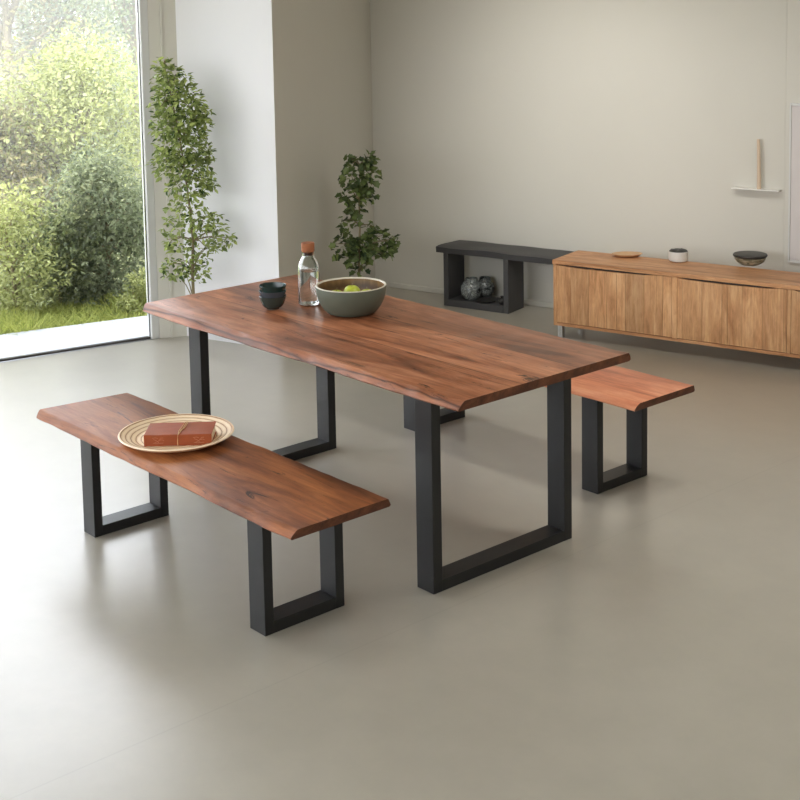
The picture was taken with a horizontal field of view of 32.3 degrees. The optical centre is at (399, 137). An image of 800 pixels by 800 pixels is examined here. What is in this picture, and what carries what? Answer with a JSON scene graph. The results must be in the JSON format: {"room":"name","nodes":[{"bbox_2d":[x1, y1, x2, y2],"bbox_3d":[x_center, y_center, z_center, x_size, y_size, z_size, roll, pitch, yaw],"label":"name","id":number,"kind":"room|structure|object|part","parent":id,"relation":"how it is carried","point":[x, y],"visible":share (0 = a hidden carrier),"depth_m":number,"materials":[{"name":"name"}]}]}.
{"room":"dining room","nodes":[
{"label":"dining room","id":0,"kind":"room"},
{"bbox_2d":[135,0,186,337],"bbox_3d":[-1.376,-0.292,8.309,0.371,3.000,0.198,-3,6,-14],"label":"wall","id":1,"kind":"structure","parent":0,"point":[168,6],"depth_m":8.26,"materials":[{"name":"paint"}]},
{"bbox_2d":[0,0,159,361],"bbox_3d":[-4.125,-0.060,6.642,6.156,3.000,0.072,-5,7,-31],"label":"window","id":2,"kind":"structure","parent":1,"relation":"attached to","point":[141,5],"depth_m":8.22,"materials":[{"name":"paint"}]},
{"bbox_2d":[175,0,278,344],"bbox_3d":[-0.957,-0.285,8.179,0.733,3.000,0.285,3,7,31],"label":"wall","id":3,"kind":"structure","parent":0,"point":[227,45],"depth_m":8.05,"materials":[{"name":"paint"}]},
{"bbox_2d":[271,0,375,279],"bbox_3d":[-0.500,-0.359,8.773,0.234,3.000,1.870,0,6,13],"label":"wall","id":4,"kind":"structure","parent":0,"point":[322,74],"depth_m":8.60,"materials":[{"name":"paint"}]},
{"bbox_2d":[0,286,799,799],"bbox_3d":[0.168,1.672,4.475,10.057,0.120,10.187,-6,8,-41],"label":"floor","id":5,"kind":"structure","parent":0,"point":[651,651],"depth_m":4.63,"materials":[{"name":"concrete"}]},
{"bbox_2d":[144,56,237,293],"bbox_3d":[-1.193,0.394,7.902,0.482,1.719,0.339,-4,7,-27],"label":"potted plant","id":6,"kind":"object","parent":5,"relation":"on","point":[189,158],"visible":1,"depth_m":7.84,"materials":[{"name":"plant"}]},
{"bbox_2d":[36,393,390,636],"bbox_3d":[-0.733,1.347,5.023,0.420,0.439,1.697,-6,8,-41],"label":"bench","id":7,"kind":"object","parent":5,"relation":"on","point":[278,494],"visible":0.88,"depth_m":4.70,"materials":[{"name":"brown wood"}]},
{"bbox_3d":[-1.192,1.339,5.345,0.036,0.399,0.086,-6,8,-41],"label":"leg","id":8,"kind":"part","parent":7,"relation":"part of","materials":[{"name":"black metal"}]},
{"bbox_3d":[-0.971,1.314,5.538,0.036,0.399,0.086,-6,8,-41],"label":"leg","id":9,"kind":"part","parent":7,"relation":"part of","materials":[{"name":"black metal"}]},
{"bbox_2d":[118,414,233,452],"bbox_3d":[-0.827,1.102,5.115,0.426,0.030,0.426,-6,8,-41],"label":"plate","id":10,"kind":"object","parent":7,"relation":"on","point":[132,435],"visible":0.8,"depth_m":5.14,"materials":[{"name":"beige ceramic"}]},
{"bbox_2d":[144,421,215,445],"bbox_3d":[-0.806,1.087,5.082,0.246,0.047,0.151,-1,6,-1],"label":"book","id":11,"kind":"object","parent":10,"relation":"on","point":[185,433],"visible":0.94,"depth_m":5.02,"materials":[{"name":"brown paper"}]},
{"bbox_3d":[-0.796,1.087,5.082,0.017,0.047,0.151,-1,6,3],"label":"cord","id":12,"kind":"part","parent":11,"relation":"part of","materials":[{"name":"beige fabric"}]},
{"bbox_3d":[-0.736,1.145,5.001,0.420,0.034,1.697,-6,8,-41],"label":"seat","id":13,"kind":"part","parent":7,"relation":"part of","materials":[{"name":"brown wood"}]},
{"bbox_3d":[-0.455,1.418,4.509,0.036,0.399,0.086,-6,8,-41],"label":"leg","id":14,"kind":"part","parent":7,"relation":"part of","materials":[{"name":"black metal"}]},
{"bbox_3d":[-0.234,1.393,4.702,0.036,0.399,0.086,-6,8,-41],"label":"leg","id":15,"kind":"part","parent":7,"relation":"part of","materials":[{"name":"black metal"}]},
{"bbox_2d":[328,150,400,276],"bbox_3d":[-0.214,0.625,8.408,0.442,1.115,0.227,-1,6,1],"label":"ivy","id":16,"kind":"object","parent":5,"relation":"on","point":[370,248],"visible":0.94,"depth_m":8.37,"materials":[{"name":"plant"}]},
{"bbox_3d":[-0.219,0.565,8.405,0.360,0.882,0.097,-1,6,-2],"label":"stem","id":17,"kind":"part","parent":16,"relation":"part of","materials":[{"name":"green plant"}]},
{"bbox_2d":[143,274,630,593],"bbox_3d":[-0.130,1.123,5.539,0.886,0.750,1.984,-6,8,-41],"label":"dining table","id":18,"kind":"object","parent":5,"relation":"on","point":[436,357],"visible":0.9,"depth_m":5.18,"materials":[{"name":"brown wood"}]},
{"bbox_3d":[-0.843,1.122,5.848,0.042,0.708,0.086,-6,8,-41],"label":"leg","id":19,"kind":"part","parent":18,"relation":"part of","materials":[{"name":"black metal"}]},
{"bbox_2d":[259,294,285,309],"bbox_3d":[-0.535,0.692,5.820,0.116,0.057,0.116,-6,8,-41],"label":"bowl","id":20,"kind":"object","parent":18,"relation":"on","point":[269,303],"visible":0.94,"depth_m":5.78,"materials":[{"name":"ceramic"}]},
{"bbox_2d":[259,289,285,297],"bbox_3d":[-0.535,0.670,5.816,0.116,0.057,0.116,-6,8,-41],"label":"bowl","id":21,"kind":"object","parent":20,"relation":"on","point":[279,294],"visible":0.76,"depth_m":5.77,"materials":[{"name":"ceramic"}]},
{"bbox_2d":[259,282,285,292],"bbox_3d":[-0.535,0.648,5.813,0.116,0.057,0.116,-6,8,-41],"label":"bowl","id":22,"kind":"object","parent":21,"relation":"on","point":[268,287],"visible":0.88,"depth_m":5.79,"materials":[{"name":"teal ceramic"}]},
{"bbox_2d":[298,241,318,305],"bbox_3d":[-0.389,0.578,5.879,0.091,0.266,0.091,-6,8,-41],"label":"water bottle","id":23,"kind":"object","parent":18,"relation":"on","point":[308,267],"visible":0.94,"depth_m":5.84,"materials":[{"name":"clear glass"}]},
{"bbox_3d":[-0.340,1.065,6.287,0.042,0.708,0.086,-6,8,-41],"label":"leg","id":24,"kind":"part","parent":18,"relation":"part of","materials":[{"name":"black metal"}]},
{"bbox_2d":[315,277,385,317],"bbox_3d":[-0.202,0.666,5.718,0.293,0.120,0.293,-6,8,-41],"label":"serving bowl","id":25,"kind":"object","parent":18,"relation":"on","point":[360,303],"visible":0.99,"depth_m":5.62,"materials":[{"name":"grey ceramic"}]},
{"bbox_2d":[343,283,359,291],"bbox_3d":[-0.199,0.638,5.731,0.074,0.072,0.074,3,7,31],"label":"apple","id":26,"kind":"object","parent":25,"relation":"in","point":[351,288],"visible":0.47,"depth_m":5.71,"materials":[{"name":"green plant"}]},
{"bbox_3d":[0.099,1.223,4.781,0.042,0.708,0.086,-6,8,-41],"label":"leg","id":27,"kind":"part","parent":18,"relation":"part of","materials":[{"name":"black metal"}]},
{"bbox_3d":[0.602,1.166,5.220,0.042,0.708,0.086,-6,8,-41],"label":"leg","id":28,"kind":"part","parent":18,"relation":"part of","materials":[{"name":"black metal"}]},
{"bbox_2d":[436,240,573,313],"bbox_3d":[0.690,0.910,8.949,0.900,0.398,0.292,3,8,34],"label":"console table","id":29,"kind":"object","parent":5,"relation":"on","point":[514,257],"visible":0.92,"depth_m":8.92,"materials":[{"name":"grey wood"}]},
{"bbox_3d":[0.358,0.919,9.132,0.036,0.351,0.206,3,8,34],"label":"panel","id":30,"kind":"part","parent":29,"relation":"part of","materials":[{"name":"grey wood"}]},
{"bbox_2d":[460,277,481,299],"bbox_3d":[0.467,0.988,9.040,0.144,0.140,0.144,-6,8,-41],"label":"round vase","id":31,"kind":"object","parent":29,"relation":"on","point":[471,288],"visible":1,"depth_m":8.99,"materials":[{"name":"grey ceramic"}]},
{"bbox_3d":[0.547,1.082,9.025,0.412,0.045,0.206,3,8,34],"label":"panel","id":32,"kind":"part","parent":29,"relation":"part of","materials":[{"name":"grey wood"}]},
{"bbox_2d":[476,298,495,302],"bbox_3d":[0.558,1.060,8.972,0.127,0.009,0.127,-6,8,-41],"label":"dish","id":33,"kind":"object","parent":29,"relation":"on","point":[481,300],"visible":1,"depth_m":8.98,"materials":[{"name":"ceramic"}]},
{"bbox_2d":[478,276,494,296],"bbox_3d":[0.560,0.984,9.122,0.128,0.127,0.128,-6,8,-41],"label":"round vase","id":34,"kind":"object","parent":29,"relation":"on","point":[488,287],"visible":0.76,"depth_m":9.08,"materials":[{"name":"grey ceramic"}]},
{"bbox_2d":[498,296,503,304],"bbox_3d":[0.657,1.046,8.889,0.050,0.052,0.050,-6,8,-41],"label":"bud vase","id":35,"kind":"object","parent":29,"relation":"on","point":[501,300],"visible":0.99,"depth_m":8.87,"materials":[{"name":"ceramic"}]},
{"bbox_3d":[0.730,0.940,8.884,0.036,0.351,0.206,3,8,34],"label":"panel","id":36,"kind":"part","parent":29,"relation":"part of","materials":[{"name":"grey wood"}]},
{"bbox_2d":[403,366,694,493],"bbox_3d":[0.527,1.193,6.218,0.398,0.439,1.677,-6,8,-41],"label":"bench","id":37,"kind":"object","parent":5,"relation":"on","point":[633,391],"visible":0.38,"depth_m":5.71,"materials":[{"name":"brown wood"}]},
{"bbox_3d":[0.056,1.186,6.539,0.036,0.399,0.086,-6,8,-41],"label":"leg","id":38,"kind":"part","parent":37,"relation":"part of","materials":[{"name":"black metal"}]},
{"bbox_3d":[0.272,1.161,6.727,0.036,0.399,0.086,-6,8,-41],"label":"leg","id":39,"kind":"part","parent":37,"relation":"part of","materials":[{"name":"black metal"}]},
{"bbox_3d":[0.794,1.265,5.704,0.036,0.399,0.086,-6,8,-41],"label":"leg","id":40,"kind":"part","parent":37,"relation":"part of","materials":[{"name":"black metal"}]},
{"bbox_3d":[0.523,0.992,6.196,0.398,0.034,1.677,-6,8,-41],"label":"seat","id":41,"kind":"part","parent":37,"relation":"part of","materials":[{"name":"brown wood"}]},
{"bbox_3d":[1.009,1.240,5.892,0.036,0.399,0.086,-6,8,-41],"label":"leg","id":42,"kind":"part","parent":37,"relation":"part of","materials":[{"name":"black metal"}]},
{"bbox_2d":[552,250,799,357],"bbox_3d":[1.849,0.986,7.738,2.058,0.472,0.340,3,8,34],"label":"sideboard","id":43,"kind":"object","parent":5,"relation":"on","point":[757,310],"visible":0.98,"depth_m":7.75,"materials":[{"name":"brown wood"}]},
{"bbox_3d":[1.008,0.911,8.299,0.022,0.369,0.334,3,8,34],"label":"panel","id":44,"kind":"part","parent":43,"relation":"part of","materials":[{"name":"brown wood"}]},
{"bbox_3d":[0.956,1.148,8.202,0.030,0.079,0.030,3,8,34],"label":"leg","id":45,"kind":"part","parent":43,"relation":"part of","materials":[{"name":"metal"}]},
{"bbox_3d":[1.089,0.929,8.056,0.382,0.343,0.018,3,8,34],"label":"door","id":46,"kind":"part","parent":43,"relation":"part of","materials":[{"name":"brown wood"}]},
{"bbox_2d":[612,251,641,256],"bbox_3d":[1.346,0.697,8.197,0.183,0.018,0.127,-1,6,-1],"label":"shallow dish","id":47,"kind":"object","parent":43,"relation":"on","point":[623,253],"visible":1,"depth_m":8.22,"materials":[{"name":"brown wood"}]},
{"bbox_3d":[1.389,0.944,7.856,0.335,0.346,0.018,3,8,34],"label":"door","id":48,"kind":"part","parent":43,"relation":"part of","materials":[{"name":"brown wood"}]},
{"bbox_3d":[1.845,0.763,7.713,2.058,0.024,0.340,3,8,34],"label":"panel","id":49,"kind":"part","parent":43,"relation":"part of","materials":[{"name":"brown wood"}]},
{"bbox_2d":[668,248,687,262],"bbox_3d":[1.617,0.682,8.031,0.114,0.075,0.114,-6,8,-41],"label":"cup","id":50,"kind":"object","parent":43,"relation":"on","point":[678,255],"visible":1,"depth_m":7.99,"materials":[{"name":"white ceramic"}]},
{"bbox_3d":[1.854,1.133,7.756,2.006,0.018,0.334,3,8,34],"label":"panel","id":51,"kind":"part","parent":43,"relation":"part of","materials":[{"name":"brown wood"}]},
{"bbox_3d":[1.771,0.964,7.618,2.006,0.347,0.004,3,8,34],"label":"rail","id":52,"kind":"part","parent":43,"relation":"part of","materials":[{"name":"brown wood"}]},
{"bbox_3d":[1.678,0.960,7.663,0.292,0.346,0.018,3,8,34],"label":"door","id":53,"kind":"part","parent":43,"relation":"part of","materials":[{"name":"brown wood"}]},
{"bbox_2d":[733,251,767,265],"bbox_3d":[2.001,0.693,7.903,0.194,0.067,0.194,-6,8,-41],"label":"bowl","id":54,"kind":"object","parent":43,"relation":"on","point":[746,258],"visible":1,"depth_m":7.84,"materials":[{"name":"ceramic"}]},
{"bbox_3d":[2.001,0.670,7.901,0.194,0.020,0.194,-6,8,-41],"label":"lid","id":55,"kind":"part","parent":54,"relation":"part of","materials":[{"name":"ceramic"}]},
{"bbox_3d":[1.937,0.974,7.491,0.326,0.346,0.018,3,8,34],"label":"door","id":56,"kind":"part","parent":43,"relation":"part of","materials":[{"name":"brown wood"}]},
{"bbox_3d":[2.344,0.997,7.220,0.606,0.346,0.018,3,8,34],"label":"door","id":57,"kind":"part","parent":43,"relation":"part of","materials":[{"name":"brown wood"}]},
{"bbox_2d":[370,0,786,302],"bbox_3d":[2.345,-0.323,7.993,6.382,3.000,0.200,3,8,34],"label":"wall","id":58,"kind":"structure","parent":0,"point":[603,126],"depth_m":8.73,"materials":[{"name":"paint"}]},
{"bbox_2d":[390,282,552,307],"bbox_3d":[2.346,1.163,8.044,5.800,0.035,0.012,3,8,34],"label":"baseboard","id":59,"kind":"structure","parent":58,"relation":"attached to","point":[393,285],"depth_m":9.44,"materials":[{"name":"paint"}]},
{"bbox_2d":[731,186,780,191],"bbox_3d":[2.083,0.307,8.088,0.282,0.014,0.060,3,8,34],"label":"wall shelf","id":60,"kind":"object","parent":58,"relation":"attached to","point":[735,187],"visible":1,"depth_m":8.07,"materials":[{"name":"white paint"}]},
{"bbox_2d":[757,139,760,188],"bbox_3d":[2.092,0.156,8.057,0.025,0.291,0.028,-6,8,-41],"label":"wooden stick","id":61,"kind":"object","parent":60,"relation":"on","point":[758,140],"visible":1,"depth_m":8.05,"materials":[{"name":"brown wood"}]},
{"bbox_2d":[784,0,799,272],"bbox_3d":[2.449,-0.302,7.783,0.550,3.000,0.035,3,8,34],"label":"trim","id":62,"kind":"structure","parent":58,"relation":"attached to","point":[793,6],"depth_m":7.90,"materials":[{"name":"paint"}]},
{"bbox_2d":[788,103,799,262],"bbox_3d":[2.413,0.273,7.843,0.416,0.924,0.022,3,8,34],"label":"framed panel","id":63,"kind":"object","parent":58,"relation":"attached to","point":[794,131],"visible":1,"depth_m":7.94,"materials":[{"name":"paint"}]},
{"label":"outside","id":64,"kind":"structure","parent":0,"visible":0},
{"bbox_2d":[0,46,144,306],"bbox_3d":[-3.174,1.017,12.838,85.000,0.270,75.000,-6,8,-41],"label":"ground","id":65,"kind":"structure","parent":64,"point":[127,46],"depth_m":11.81,"materials":[{"name":"plant"}]},
{"bbox_2d":[0,82,71,255],"bbox_3d":[-3.344,0.279,11.686,1.228,1.500,1.174,-1,6,-1],"label":"tree","id":66,"kind":"object","parent":65,"relation":"on","point":[38,170],"visible":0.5,"depth_m":11.52,"materials":[{"name":"green plant"}]},
{"bbox_2d":[0,178,76,316],"bbox_3d":[-2.564,0.774,9.374,0.846,0.991,0.957,-6,8,-41],"label":"shrub","id":67,"kind":"object","parent":65,"relation":"on","point":[18,297],"visible":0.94,"depth_m":9.28,"materials":[{"name":"green plant"}]},
{"bbox_2d":[0,0,102,186],"bbox_3d":[-4.469,-1.359,15.837,2.105,3.913,2.200,-1,6,1],"label":"tree","id":68,"kind":"object","parent":65,"relation":"on","point":[7,15],"visible":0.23,"depth_m":15.74,"materials":[{"name":"green plant"}]},
{"bbox_2d":[0,196,109,308],"bbox_3d":[-2.379,0.819,9.584,0.719,0.850,0.664,-6,8,-41],"label":"shrub","id":69,"kind":"object","parent":65,"relation":"on","point":[57,221],"visible":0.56,"depth_m":9.47,"materials":[{"name":"green plant"}]},
{"bbox_2d":[0,0,131,168],"bbox_3d":[-4.239,-1.135,17.298,2.387,3.154,2.400,0,6,9],"label":"tree","id":70,"kind":"object","parent":65,"relation":"on","point":[62,15],"visible":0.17,"depth_m":16.90,"materials":[{"name":"green plant"}]},
{"bbox_2d":[0,0,132,132],"bbox_3d":[-4.542,-2.337,21.517,3.322,4.675,3.552,-1,6,0],"label":"tree","id":71,"kind":"object","parent":65,"relation":"on","point":[110,21],"visible":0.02,"depth_m":21.52,"materials":[{"name":"green plant"}]},
{"bbox_2d":[0,0,132,121],"bbox_3d":[-6.012,-2.210,22.265,3.582,4.292,3.650,-6,8,-41],"label":"tree","id":72,"kind":"object","parent":65,"relation":"on","point":[22,1],"visible":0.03,"depth_m":22.11,"materials":[{"name":"green plant"}]},
{"bbox_2d":[0,16,141,238],"bbox_3d":[-2.872,-0.028,12.008,1.875,2.027,1.842,0,6,6],"label":"tree","id":73,"kind":"object","parent":65,"relation":"on","point":[80,120],"visible":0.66,"depth_m":11.67,"materials":[{"name":"green plant"}]},
{"bbox_2d":[0,281,146,334],"bbox_3d":[-2.949,1.235,8.762,4.426,0.180,1.311,-4,7,-27],"label":"grass","id":74,"kind":"structure","parent":65,"relation":"on","point":[10,322],"depth_m":9.11,"materials":[{"name":"green plant"}]},
{"bbox_2d":[0,316,158,362],"bbox_3d":[-4.677,1.517,6.752,12.394,0.100,1.298,-4,7,-27],"label":"terrace","id":75,"kind":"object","parent":65,"relation":"on","point":[56,338],"depth_m":8.51,"materials":[{"name":"concrete"}]},
{"bbox_2d":[38,131,145,306],"bbox_3d":[-2.081,0.588,9.738,0.897,1.274,1.010,-1,6,4],"label":"bush","id":76,"kind":"object","parent":65,"relation":"on","point":[101,208],"visible":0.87,"depth_m":9.54,"materials":[{"name":"green plant"}]},
{"bbox_2d":[43,0,141,200],"bbox_3d":[-2.921,-1.417,15.196,2.076,4.114,2.098,2,7,24],"label":"tree","id":77,"kind":"object","parent":65,"relation":"on","point":[128,9],"visible":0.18,"depth_m":15.11,"materials":[{"name":"green plant"}]},
{"bbox_2d":[115,267,146,313],"bbox_3d":[-1.785,1.068,9.296,0.332,0.395,0.289,-6,8,-41],"label":"shrub","id":78,"kind":"object","parent":65,"relation":"on","point":[140,291],"visible":0.66,"depth_m":9.28,"materials":[{"name":"green plant"}]}
]}

